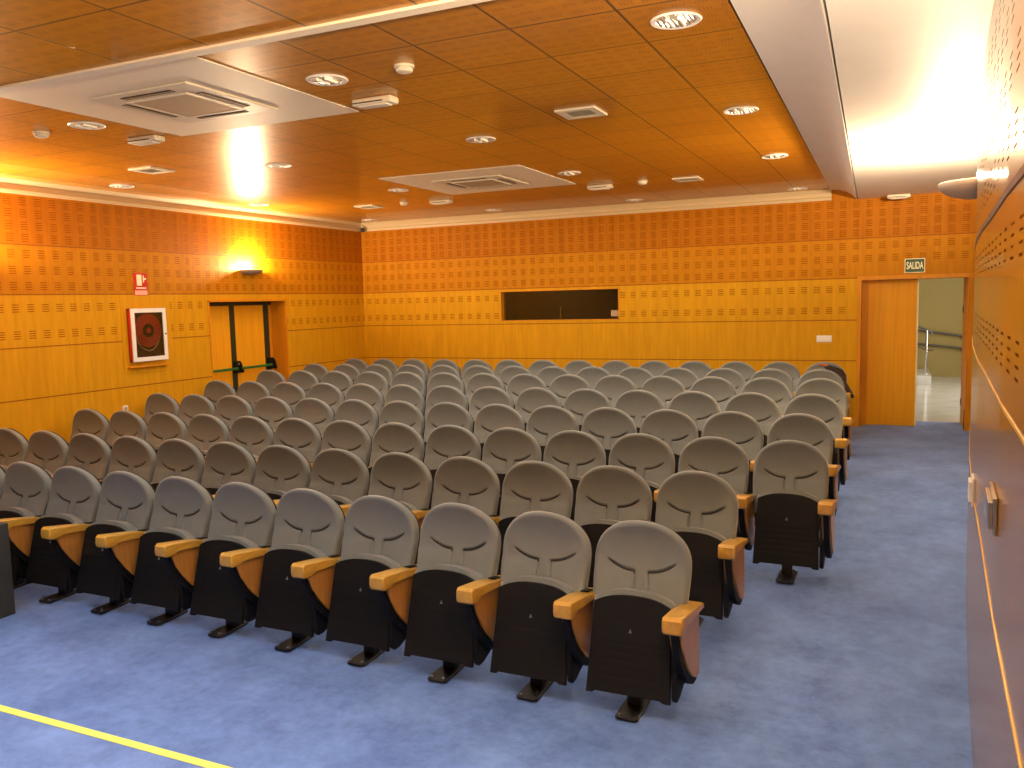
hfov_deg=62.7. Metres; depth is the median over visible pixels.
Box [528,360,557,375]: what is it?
seat
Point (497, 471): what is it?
seat cushion
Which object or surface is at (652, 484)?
seat cushion
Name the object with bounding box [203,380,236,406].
seat
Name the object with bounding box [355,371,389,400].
seat
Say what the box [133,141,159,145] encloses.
diffuser
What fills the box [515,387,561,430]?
seat
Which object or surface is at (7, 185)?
trim
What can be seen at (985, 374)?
trim
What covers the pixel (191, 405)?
seat
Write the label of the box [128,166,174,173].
ceiling vent
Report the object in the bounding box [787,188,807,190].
recessed light
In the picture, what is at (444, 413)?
seat
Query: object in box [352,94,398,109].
emergency light
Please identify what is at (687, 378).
seat
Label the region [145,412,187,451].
seat
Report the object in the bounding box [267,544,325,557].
seat cushion
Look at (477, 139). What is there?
recessed light
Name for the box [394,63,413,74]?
smoke detector
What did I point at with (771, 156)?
recessed light
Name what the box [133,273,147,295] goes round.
sign
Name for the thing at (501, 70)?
ceiling
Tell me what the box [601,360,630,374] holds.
seat
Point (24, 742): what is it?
floor
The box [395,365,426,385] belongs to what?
seat
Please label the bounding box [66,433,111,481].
seat
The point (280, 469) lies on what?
seat
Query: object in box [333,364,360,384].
seat
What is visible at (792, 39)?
ceiling beam
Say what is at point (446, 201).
emergency light
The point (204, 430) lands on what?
seat
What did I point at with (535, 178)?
trim
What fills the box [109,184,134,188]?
recessed light
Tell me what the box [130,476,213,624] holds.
seat
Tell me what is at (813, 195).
trim
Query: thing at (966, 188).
wall sconce
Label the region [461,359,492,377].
seat
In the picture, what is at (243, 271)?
wall sconce
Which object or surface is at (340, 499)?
seat cushion
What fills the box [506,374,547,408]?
seat
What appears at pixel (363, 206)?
ceiling vent
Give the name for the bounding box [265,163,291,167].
recessed light
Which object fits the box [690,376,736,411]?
seat
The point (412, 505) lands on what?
seat cushion
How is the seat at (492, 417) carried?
on the floor at (860, 661)
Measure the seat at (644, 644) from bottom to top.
0.947 m
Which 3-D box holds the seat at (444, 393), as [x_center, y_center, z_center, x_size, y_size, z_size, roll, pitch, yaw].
[-0.770,0.504,9.121,0.575,0.947,0.544,1,6,25]
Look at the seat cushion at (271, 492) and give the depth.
6.53 m
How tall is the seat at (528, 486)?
0.947 m
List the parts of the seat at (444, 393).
backrest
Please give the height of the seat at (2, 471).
0.947 m
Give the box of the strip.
[0,705,232,767]
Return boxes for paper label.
[611,310,617,315]
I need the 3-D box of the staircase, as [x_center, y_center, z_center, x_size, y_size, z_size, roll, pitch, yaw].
[7.048,-0.345,17.102,2.620,0.510,1.650,1,6,25]
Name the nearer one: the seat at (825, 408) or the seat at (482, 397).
the seat at (825, 408)
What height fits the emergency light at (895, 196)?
0.054 m
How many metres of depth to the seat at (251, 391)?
10.38 m
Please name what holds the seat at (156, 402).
on the floor at (860, 661)
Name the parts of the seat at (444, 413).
backrest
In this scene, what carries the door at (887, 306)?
in the wall
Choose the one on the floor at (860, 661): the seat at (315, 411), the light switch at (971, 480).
the seat at (315, 411)
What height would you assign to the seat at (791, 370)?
0.947 m
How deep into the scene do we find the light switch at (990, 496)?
2.46 m
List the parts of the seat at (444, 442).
backrest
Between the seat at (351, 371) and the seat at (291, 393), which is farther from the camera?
the seat at (351, 371)
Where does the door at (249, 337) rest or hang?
in the wall
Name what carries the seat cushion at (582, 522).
on the seat at (607, 495)
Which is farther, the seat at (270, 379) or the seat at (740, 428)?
the seat at (270, 379)
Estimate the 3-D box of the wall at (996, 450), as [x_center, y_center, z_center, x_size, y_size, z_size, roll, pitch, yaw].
[2.290,-0.076,3.310,0.833,3.600,15.914,1,6,25]
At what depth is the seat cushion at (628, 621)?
4.25 m
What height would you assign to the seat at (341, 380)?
0.947 m
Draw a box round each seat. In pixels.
[0,428,28,471]
[0,461,51,588]
[0,466,5,501]
[25,466,101,602]
[26,430,68,476]
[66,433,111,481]
[68,409,108,443]
[75,471,155,613]
[101,436,156,482]
[106,410,146,448]
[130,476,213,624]
[143,393,179,424]
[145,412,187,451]
[150,438,204,490]
[179,394,215,426]
[186,414,229,456]
[190,482,276,637]
[201,442,256,497]
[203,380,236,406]
[215,395,253,428]
[229,416,274,461]
[237,381,270,408]
[253,397,292,432]
[254,445,311,506]
[255,488,345,651]
[256,370,286,394]
[271,382,306,412]
[274,418,321,467]
[288,370,319,396]
[293,398,334,435]
[303,364,328,382]
[307,383,344,413]
[309,448,369,517]
[320,420,371,466]
[321,371,353,396]
[326,495,419,666]
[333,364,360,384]
[335,399,378,465]
[344,358,368,372]
[345,384,384,416]
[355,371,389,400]
[364,364,393,384]
[368,422,424,475]
[368,452,432,563]
[373,359,398,375]
[378,401,424,436]
[384,384,425,414]
[390,372,426,399]
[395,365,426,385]
[401,359,429,379]
[404,502,501,683]
[423,385,468,438]
[424,372,464,415]
[424,402,473,457]
[424,425,481,508]
[425,365,461,401]
[430,359,460,374]
[431,456,500,525]
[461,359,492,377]
[462,365,496,393]
[465,373,505,411]
[469,386,513,433]
[474,404,524,460]
[482,427,541,514]
[490,510,594,701]
[494,360,524,377]
[498,460,573,574]
[499,366,531,389]
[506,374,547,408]
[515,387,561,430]
[526,405,578,460]
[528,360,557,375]
[537,366,569,389]
[543,430,605,520]
[549,374,590,407]
[563,389,611,430]
[564,360,593,374]
[574,465,652,587]
[577,367,609,389]
[581,407,636,464]
[586,519,703,722]
[594,375,636,407]
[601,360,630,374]
[609,433,674,521]
[614,390,664,432]
[618,367,652,389]
[640,361,670,376]
[640,409,697,473]
[641,376,685,408]
[655,470,747,627]
[661,367,698,390]
[668,391,720,437]
[678,436,754,550]
[679,361,711,378]
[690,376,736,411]
[701,411,763,517]
[705,368,745,394]
[720,361,755,382]
[724,392,779,447]
[741,377,790,416]
[750,368,793,399]
[752,440,837,583]
[763,362,800,398]
[767,413,840,514]
[784,394,849,490]
[794,378,853,464]
[796,369,849,416]
[805,362,850,416]
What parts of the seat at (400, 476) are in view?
backrest, armrest, panel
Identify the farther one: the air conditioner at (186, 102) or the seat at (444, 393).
the seat at (444, 393)
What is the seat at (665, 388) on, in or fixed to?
on the floor at (860, 661)
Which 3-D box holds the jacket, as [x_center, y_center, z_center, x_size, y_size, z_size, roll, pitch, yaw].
[4.048,-0.049,10.430,0.204,0.409,0.532,-6,7,-36]
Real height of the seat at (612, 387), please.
0.947 m
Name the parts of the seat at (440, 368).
backrest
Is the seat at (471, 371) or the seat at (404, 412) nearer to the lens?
the seat at (404, 412)
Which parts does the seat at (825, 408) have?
backrest, armrest, panel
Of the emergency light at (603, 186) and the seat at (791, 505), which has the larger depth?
the emergency light at (603, 186)
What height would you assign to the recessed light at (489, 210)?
0.020 m
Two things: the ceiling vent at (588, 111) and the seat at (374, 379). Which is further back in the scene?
the seat at (374, 379)
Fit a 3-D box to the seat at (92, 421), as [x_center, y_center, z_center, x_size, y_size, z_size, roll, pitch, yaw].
[-4.565,0.750,8.798,0.634,0.947,0.544,1,6,25]
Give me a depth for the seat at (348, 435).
7.53 m
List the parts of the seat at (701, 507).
backrest, foot plate, armrest, panel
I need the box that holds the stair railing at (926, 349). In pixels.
[918,325,933,373]
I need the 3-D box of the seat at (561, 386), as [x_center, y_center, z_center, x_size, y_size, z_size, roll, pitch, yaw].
[0.620,0.378,9.530,0.575,0.947,0.544,1,6,25]
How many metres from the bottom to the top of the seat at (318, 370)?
0.947 m
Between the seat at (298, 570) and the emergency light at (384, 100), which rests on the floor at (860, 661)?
the seat at (298, 570)
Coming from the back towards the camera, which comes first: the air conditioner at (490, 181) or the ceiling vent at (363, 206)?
the ceiling vent at (363, 206)
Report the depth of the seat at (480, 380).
10.11 m
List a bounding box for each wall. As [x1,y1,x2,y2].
[0,192,365,442]
[361,190,976,426]
[917,278,963,376]
[966,0,1023,767]
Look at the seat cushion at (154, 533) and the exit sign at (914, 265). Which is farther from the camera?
the exit sign at (914, 265)
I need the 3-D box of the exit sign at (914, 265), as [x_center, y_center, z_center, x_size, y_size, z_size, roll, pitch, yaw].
[5.104,-1.500,10.641,0.234,0.180,0.017,1,6,25]
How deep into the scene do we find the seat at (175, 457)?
7.10 m
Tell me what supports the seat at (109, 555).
on the floor at (860, 661)
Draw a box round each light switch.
[816,335,831,341]
[968,473,974,506]
[984,481,997,536]
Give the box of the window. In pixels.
[500,288,618,320]
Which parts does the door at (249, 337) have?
latch arm, panel, latch arm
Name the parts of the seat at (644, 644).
foot plate, backrest, armrest, panel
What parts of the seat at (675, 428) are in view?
backrest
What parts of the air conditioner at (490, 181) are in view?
grille frame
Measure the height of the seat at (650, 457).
0.947 m
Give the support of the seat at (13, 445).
on the floor at (860, 661)
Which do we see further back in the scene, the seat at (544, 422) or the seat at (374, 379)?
the seat at (374, 379)
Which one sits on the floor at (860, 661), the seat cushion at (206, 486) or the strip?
the strip
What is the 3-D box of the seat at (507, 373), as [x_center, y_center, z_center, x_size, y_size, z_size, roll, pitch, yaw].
[0.004,0.246,11.012,0.575,0.947,0.544,1,6,25]
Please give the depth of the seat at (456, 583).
4.74 m
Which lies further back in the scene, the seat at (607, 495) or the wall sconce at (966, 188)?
the wall sconce at (966, 188)
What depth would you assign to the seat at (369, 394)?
9.67 m
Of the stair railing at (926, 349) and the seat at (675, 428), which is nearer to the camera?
the seat at (675, 428)
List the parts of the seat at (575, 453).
backrest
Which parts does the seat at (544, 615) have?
foot plate, backrest, armrest, panel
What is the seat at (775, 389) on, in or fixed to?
on the floor at (860, 661)
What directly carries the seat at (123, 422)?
on the floor at (860, 661)
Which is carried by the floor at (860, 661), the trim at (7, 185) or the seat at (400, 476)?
the seat at (400, 476)
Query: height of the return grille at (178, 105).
0.007 m
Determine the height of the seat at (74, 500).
0.947 m
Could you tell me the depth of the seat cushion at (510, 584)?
4.52 m
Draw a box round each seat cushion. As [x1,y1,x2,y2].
[0,507,34,516]
[39,513,83,523]
[90,520,136,530]
[144,527,194,539]
[203,535,256,547]
[204,485,222,487]
[262,489,285,495]
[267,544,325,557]
[328,495,352,503]
[338,554,400,568]
[399,501,416,509]
[415,564,483,580]
[494,470,507,473]
[500,512,525,519]
[501,575,574,593]
[567,475,581,479]
[578,519,620,525]
[595,588,676,663]
[646,481,660,488]
[669,527,726,605]
[757,490,819,539]
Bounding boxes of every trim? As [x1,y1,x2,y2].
[0,0,491,93]
[0,177,360,231]
[119,295,173,374]
[361,189,831,231]
[378,165,574,194]
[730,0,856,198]
[969,433,1021,767]
[972,338,1023,444]
[975,164,1023,247]
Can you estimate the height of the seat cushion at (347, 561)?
0.454 m
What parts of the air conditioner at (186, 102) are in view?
louvre blade, louvre blade, grille frame, louvre blade, louvre blade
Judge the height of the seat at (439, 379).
0.947 m
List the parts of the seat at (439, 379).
backrest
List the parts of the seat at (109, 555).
foot plate, armrest, backrest, panel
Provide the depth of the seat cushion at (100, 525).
5.93 m
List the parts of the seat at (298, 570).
foot plate, backrest, armrest, panel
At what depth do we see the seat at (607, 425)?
7.54 m
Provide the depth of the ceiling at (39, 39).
3.54 m
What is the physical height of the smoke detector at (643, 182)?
0.044 m
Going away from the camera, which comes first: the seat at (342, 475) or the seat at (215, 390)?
the seat at (342, 475)
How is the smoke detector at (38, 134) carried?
attached to the ceiling at (501, 70)
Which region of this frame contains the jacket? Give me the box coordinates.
[819,364,853,397]
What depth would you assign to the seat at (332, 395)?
9.90 m
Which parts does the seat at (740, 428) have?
backrest, armrest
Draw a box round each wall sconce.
[239,269,262,274]
[938,177,977,198]
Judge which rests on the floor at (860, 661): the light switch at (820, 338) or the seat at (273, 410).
the seat at (273, 410)
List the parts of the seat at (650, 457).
backrest, armrest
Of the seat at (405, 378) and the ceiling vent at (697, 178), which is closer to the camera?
the ceiling vent at (697, 178)
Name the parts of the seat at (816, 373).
backrest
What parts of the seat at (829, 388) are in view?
backrest, armrest, panel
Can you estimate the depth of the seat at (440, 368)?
11.57 m
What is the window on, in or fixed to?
in the wall at (756, 286)
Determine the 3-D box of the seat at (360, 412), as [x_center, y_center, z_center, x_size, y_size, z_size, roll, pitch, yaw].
[-1.665,0.645,8.548,0.575,0.947,0.544,1,6,25]
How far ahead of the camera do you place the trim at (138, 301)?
10.02 m
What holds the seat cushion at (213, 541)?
on the seat at (227, 582)
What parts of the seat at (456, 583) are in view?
foot plate, backrest, armrest, panel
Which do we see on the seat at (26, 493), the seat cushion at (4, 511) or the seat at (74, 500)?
the seat cushion at (4, 511)
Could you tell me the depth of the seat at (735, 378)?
9.96 m
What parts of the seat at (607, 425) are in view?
backrest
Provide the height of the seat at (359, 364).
0.947 m
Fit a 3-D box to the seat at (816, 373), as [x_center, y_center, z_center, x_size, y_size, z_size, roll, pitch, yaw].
[3.474,0.318,9.429,0.575,0.947,0.544,1,6,25]
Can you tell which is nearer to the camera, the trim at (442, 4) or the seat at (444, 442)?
the trim at (442, 4)
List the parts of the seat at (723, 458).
backrest, armrest, panel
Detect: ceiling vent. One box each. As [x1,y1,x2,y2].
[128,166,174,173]
[354,205,383,208]
[554,106,606,119]
[672,176,703,182]
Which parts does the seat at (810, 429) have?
backrest, armrest, panel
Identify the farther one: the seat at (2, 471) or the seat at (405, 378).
the seat at (405, 378)
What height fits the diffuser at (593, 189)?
0.011 m
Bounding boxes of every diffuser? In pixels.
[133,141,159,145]
[358,102,391,109]
[591,188,608,190]
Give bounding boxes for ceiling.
[0,0,439,85]
[0,0,829,222]
[825,0,994,198]
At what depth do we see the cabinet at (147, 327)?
9.98 m
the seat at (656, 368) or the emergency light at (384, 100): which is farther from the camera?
the seat at (656, 368)
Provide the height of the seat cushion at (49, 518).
0.454 m
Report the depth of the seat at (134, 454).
7.32 m
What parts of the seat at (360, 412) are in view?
backrest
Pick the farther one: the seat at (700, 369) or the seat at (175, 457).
the seat at (700, 369)
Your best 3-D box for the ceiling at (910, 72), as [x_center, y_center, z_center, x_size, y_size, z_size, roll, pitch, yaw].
[1.839,-1.677,3.339,1.468,0.198,15.900,1,6,25]
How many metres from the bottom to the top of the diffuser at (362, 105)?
0.011 m
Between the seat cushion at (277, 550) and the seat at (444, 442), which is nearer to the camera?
the seat cushion at (277, 550)
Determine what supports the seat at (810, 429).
on the floor at (860, 661)
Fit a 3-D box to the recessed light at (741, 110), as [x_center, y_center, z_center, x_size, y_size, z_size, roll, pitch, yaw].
[1.669,-1.988,6.124,0.252,0.020,0.252,1,6,25]
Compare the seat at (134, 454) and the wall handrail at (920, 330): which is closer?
the seat at (134, 454)
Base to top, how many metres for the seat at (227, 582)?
0.947 m
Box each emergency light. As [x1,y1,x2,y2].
[127,134,164,145]
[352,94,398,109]
[430,199,452,204]
[587,184,612,190]
[887,193,910,199]
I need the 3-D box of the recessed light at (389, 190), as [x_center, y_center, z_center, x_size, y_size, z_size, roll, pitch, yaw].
[-1.352,-2.299,9.995,0.252,0.020,0.252,1,6,25]
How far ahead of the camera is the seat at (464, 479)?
5.96 m
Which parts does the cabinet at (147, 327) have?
glass pane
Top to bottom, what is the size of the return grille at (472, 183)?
0.007 m
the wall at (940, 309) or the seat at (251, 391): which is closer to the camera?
the seat at (251, 391)
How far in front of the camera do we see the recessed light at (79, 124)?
6.07 m
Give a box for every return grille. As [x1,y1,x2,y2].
[133,95,236,116]
[455,180,507,187]
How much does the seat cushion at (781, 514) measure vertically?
0.454 m
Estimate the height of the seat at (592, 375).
0.947 m
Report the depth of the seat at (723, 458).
6.14 m
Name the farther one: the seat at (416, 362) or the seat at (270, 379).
the seat at (416, 362)
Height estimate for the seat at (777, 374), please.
0.947 m
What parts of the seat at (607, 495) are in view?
backrest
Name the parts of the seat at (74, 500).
foot plate, armrest, panel, backrest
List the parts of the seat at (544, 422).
backrest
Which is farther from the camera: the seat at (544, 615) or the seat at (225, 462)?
the seat at (225, 462)
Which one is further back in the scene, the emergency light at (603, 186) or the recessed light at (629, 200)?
the recessed light at (629, 200)
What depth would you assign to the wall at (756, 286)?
11.98 m
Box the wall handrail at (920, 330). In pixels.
[918,329,961,350]
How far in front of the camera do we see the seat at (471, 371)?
11.38 m
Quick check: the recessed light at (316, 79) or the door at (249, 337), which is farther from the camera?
the door at (249, 337)
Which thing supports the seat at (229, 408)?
on the floor at (860, 661)
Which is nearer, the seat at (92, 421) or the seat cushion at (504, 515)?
the seat cushion at (504, 515)
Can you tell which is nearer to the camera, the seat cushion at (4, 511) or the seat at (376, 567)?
the seat at (376, 567)
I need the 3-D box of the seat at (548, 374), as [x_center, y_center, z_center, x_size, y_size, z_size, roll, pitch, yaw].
[0.499,0.256,10.786,0.575,0.947,0.544,1,6,25]
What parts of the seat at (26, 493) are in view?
foot plate, armrest, panel, backrest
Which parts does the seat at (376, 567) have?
foot plate, backrest, armrest, panel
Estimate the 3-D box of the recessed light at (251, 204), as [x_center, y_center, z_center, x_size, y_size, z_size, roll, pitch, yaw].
[-3.331,-2.355,11.051,0.252,0.020,0.252,1,6,25]
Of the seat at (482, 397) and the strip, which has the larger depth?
the seat at (482, 397)
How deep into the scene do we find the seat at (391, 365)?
13.19 m
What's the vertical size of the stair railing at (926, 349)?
1.368 m
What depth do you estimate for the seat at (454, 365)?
12.74 m
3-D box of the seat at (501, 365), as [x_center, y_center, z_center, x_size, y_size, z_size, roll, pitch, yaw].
[-0.079,0.130,12.203,0.575,0.947,0.544,1,6,25]
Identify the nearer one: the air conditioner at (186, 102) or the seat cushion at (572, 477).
the air conditioner at (186, 102)
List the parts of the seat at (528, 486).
backrest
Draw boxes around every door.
[207,299,289,391]
[855,273,974,430]
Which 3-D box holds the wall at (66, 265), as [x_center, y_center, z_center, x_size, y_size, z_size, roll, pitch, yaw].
[-5.837,-0.245,7.016,0.120,3.600,15.900,1,6,25]
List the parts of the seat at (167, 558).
foot plate, armrest, backrest, panel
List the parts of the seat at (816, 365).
backrest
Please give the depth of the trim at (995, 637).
2.42 m
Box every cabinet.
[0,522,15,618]
[126,308,169,368]
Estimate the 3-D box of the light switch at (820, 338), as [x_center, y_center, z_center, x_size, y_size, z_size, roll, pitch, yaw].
[4.153,-0.601,11.176,0.190,0.090,0.016,1,6,25]
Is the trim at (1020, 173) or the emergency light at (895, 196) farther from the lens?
the emergency light at (895, 196)
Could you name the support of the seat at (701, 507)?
on the floor at (860, 661)
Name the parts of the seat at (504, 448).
backrest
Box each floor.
[0,377,972,767]
[0,711,204,767]
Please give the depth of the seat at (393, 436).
7.32 m
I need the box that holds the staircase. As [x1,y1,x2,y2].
[917,369,930,384]
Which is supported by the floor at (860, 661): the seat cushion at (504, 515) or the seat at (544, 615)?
the seat at (544, 615)
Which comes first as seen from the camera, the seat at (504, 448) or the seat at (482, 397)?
the seat at (504, 448)
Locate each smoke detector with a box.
[32,131,49,138]
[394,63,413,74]
[638,180,647,184]
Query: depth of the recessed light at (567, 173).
8.96 m
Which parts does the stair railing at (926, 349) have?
handrail, post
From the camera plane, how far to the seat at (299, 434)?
7.75 m
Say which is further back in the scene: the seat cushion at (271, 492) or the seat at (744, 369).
the seat at (744, 369)
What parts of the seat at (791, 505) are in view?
foot plate, backrest, panel, armrest, panel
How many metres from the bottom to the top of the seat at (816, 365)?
0.947 m
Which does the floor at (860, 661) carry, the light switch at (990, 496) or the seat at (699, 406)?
the seat at (699, 406)
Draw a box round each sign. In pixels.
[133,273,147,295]
[904,258,924,272]
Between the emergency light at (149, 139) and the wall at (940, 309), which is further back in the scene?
the wall at (940, 309)
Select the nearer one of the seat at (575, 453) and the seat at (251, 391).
the seat at (575, 453)
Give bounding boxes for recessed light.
[67,121,105,129]
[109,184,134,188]
[249,203,268,205]
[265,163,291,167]
[305,74,347,85]
[388,189,408,191]
[466,136,495,142]
[485,209,501,211]
[558,171,580,175]
[626,199,643,201]
[650,11,701,29]
[723,106,758,114]
[761,154,787,158]
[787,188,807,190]
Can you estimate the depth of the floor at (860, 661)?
4.65 m
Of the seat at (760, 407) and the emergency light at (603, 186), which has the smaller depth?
the seat at (760, 407)
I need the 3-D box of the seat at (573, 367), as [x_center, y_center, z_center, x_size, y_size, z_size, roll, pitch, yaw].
[0.912,0.150,11.751,0.575,0.947,0.544,1,6,25]
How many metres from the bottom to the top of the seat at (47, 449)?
0.947 m
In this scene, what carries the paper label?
attached to the window
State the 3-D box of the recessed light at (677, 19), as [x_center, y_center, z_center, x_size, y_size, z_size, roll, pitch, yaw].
[0.799,-1.765,4.093,0.252,0.020,0.252,1,6,25]
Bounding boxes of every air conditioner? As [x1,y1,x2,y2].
[88,81,277,122]
[432,175,528,189]
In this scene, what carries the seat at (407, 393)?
on the floor at (860, 661)
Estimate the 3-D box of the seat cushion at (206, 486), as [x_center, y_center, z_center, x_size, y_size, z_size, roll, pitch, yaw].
[-2.390,1.041,6.792,0.416,0.454,0.180,1,6,25]
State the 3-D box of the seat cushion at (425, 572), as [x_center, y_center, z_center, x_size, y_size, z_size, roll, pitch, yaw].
[-0.369,1.255,4.770,0.416,0.454,0.180,1,6,25]
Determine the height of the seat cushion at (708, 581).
0.454 m
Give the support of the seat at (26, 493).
on the floor at (860, 661)
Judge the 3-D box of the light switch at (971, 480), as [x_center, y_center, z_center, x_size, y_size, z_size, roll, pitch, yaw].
[2.322,0.534,4.247,0.026,0.140,0.160,2,6,27]
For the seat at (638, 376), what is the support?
on the floor at (860, 661)
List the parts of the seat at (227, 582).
foot plate, backrest, armrest, panel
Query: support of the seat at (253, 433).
on the floor at (860, 661)
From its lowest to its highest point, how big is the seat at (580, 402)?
0.947 m
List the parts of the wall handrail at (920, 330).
rail, rail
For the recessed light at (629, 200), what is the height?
0.020 m
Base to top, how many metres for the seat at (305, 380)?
0.947 m
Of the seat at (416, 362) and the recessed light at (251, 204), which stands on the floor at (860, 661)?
the seat at (416, 362)
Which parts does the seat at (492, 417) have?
backrest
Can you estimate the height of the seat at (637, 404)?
0.947 m
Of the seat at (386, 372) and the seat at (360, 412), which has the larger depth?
the seat at (386, 372)

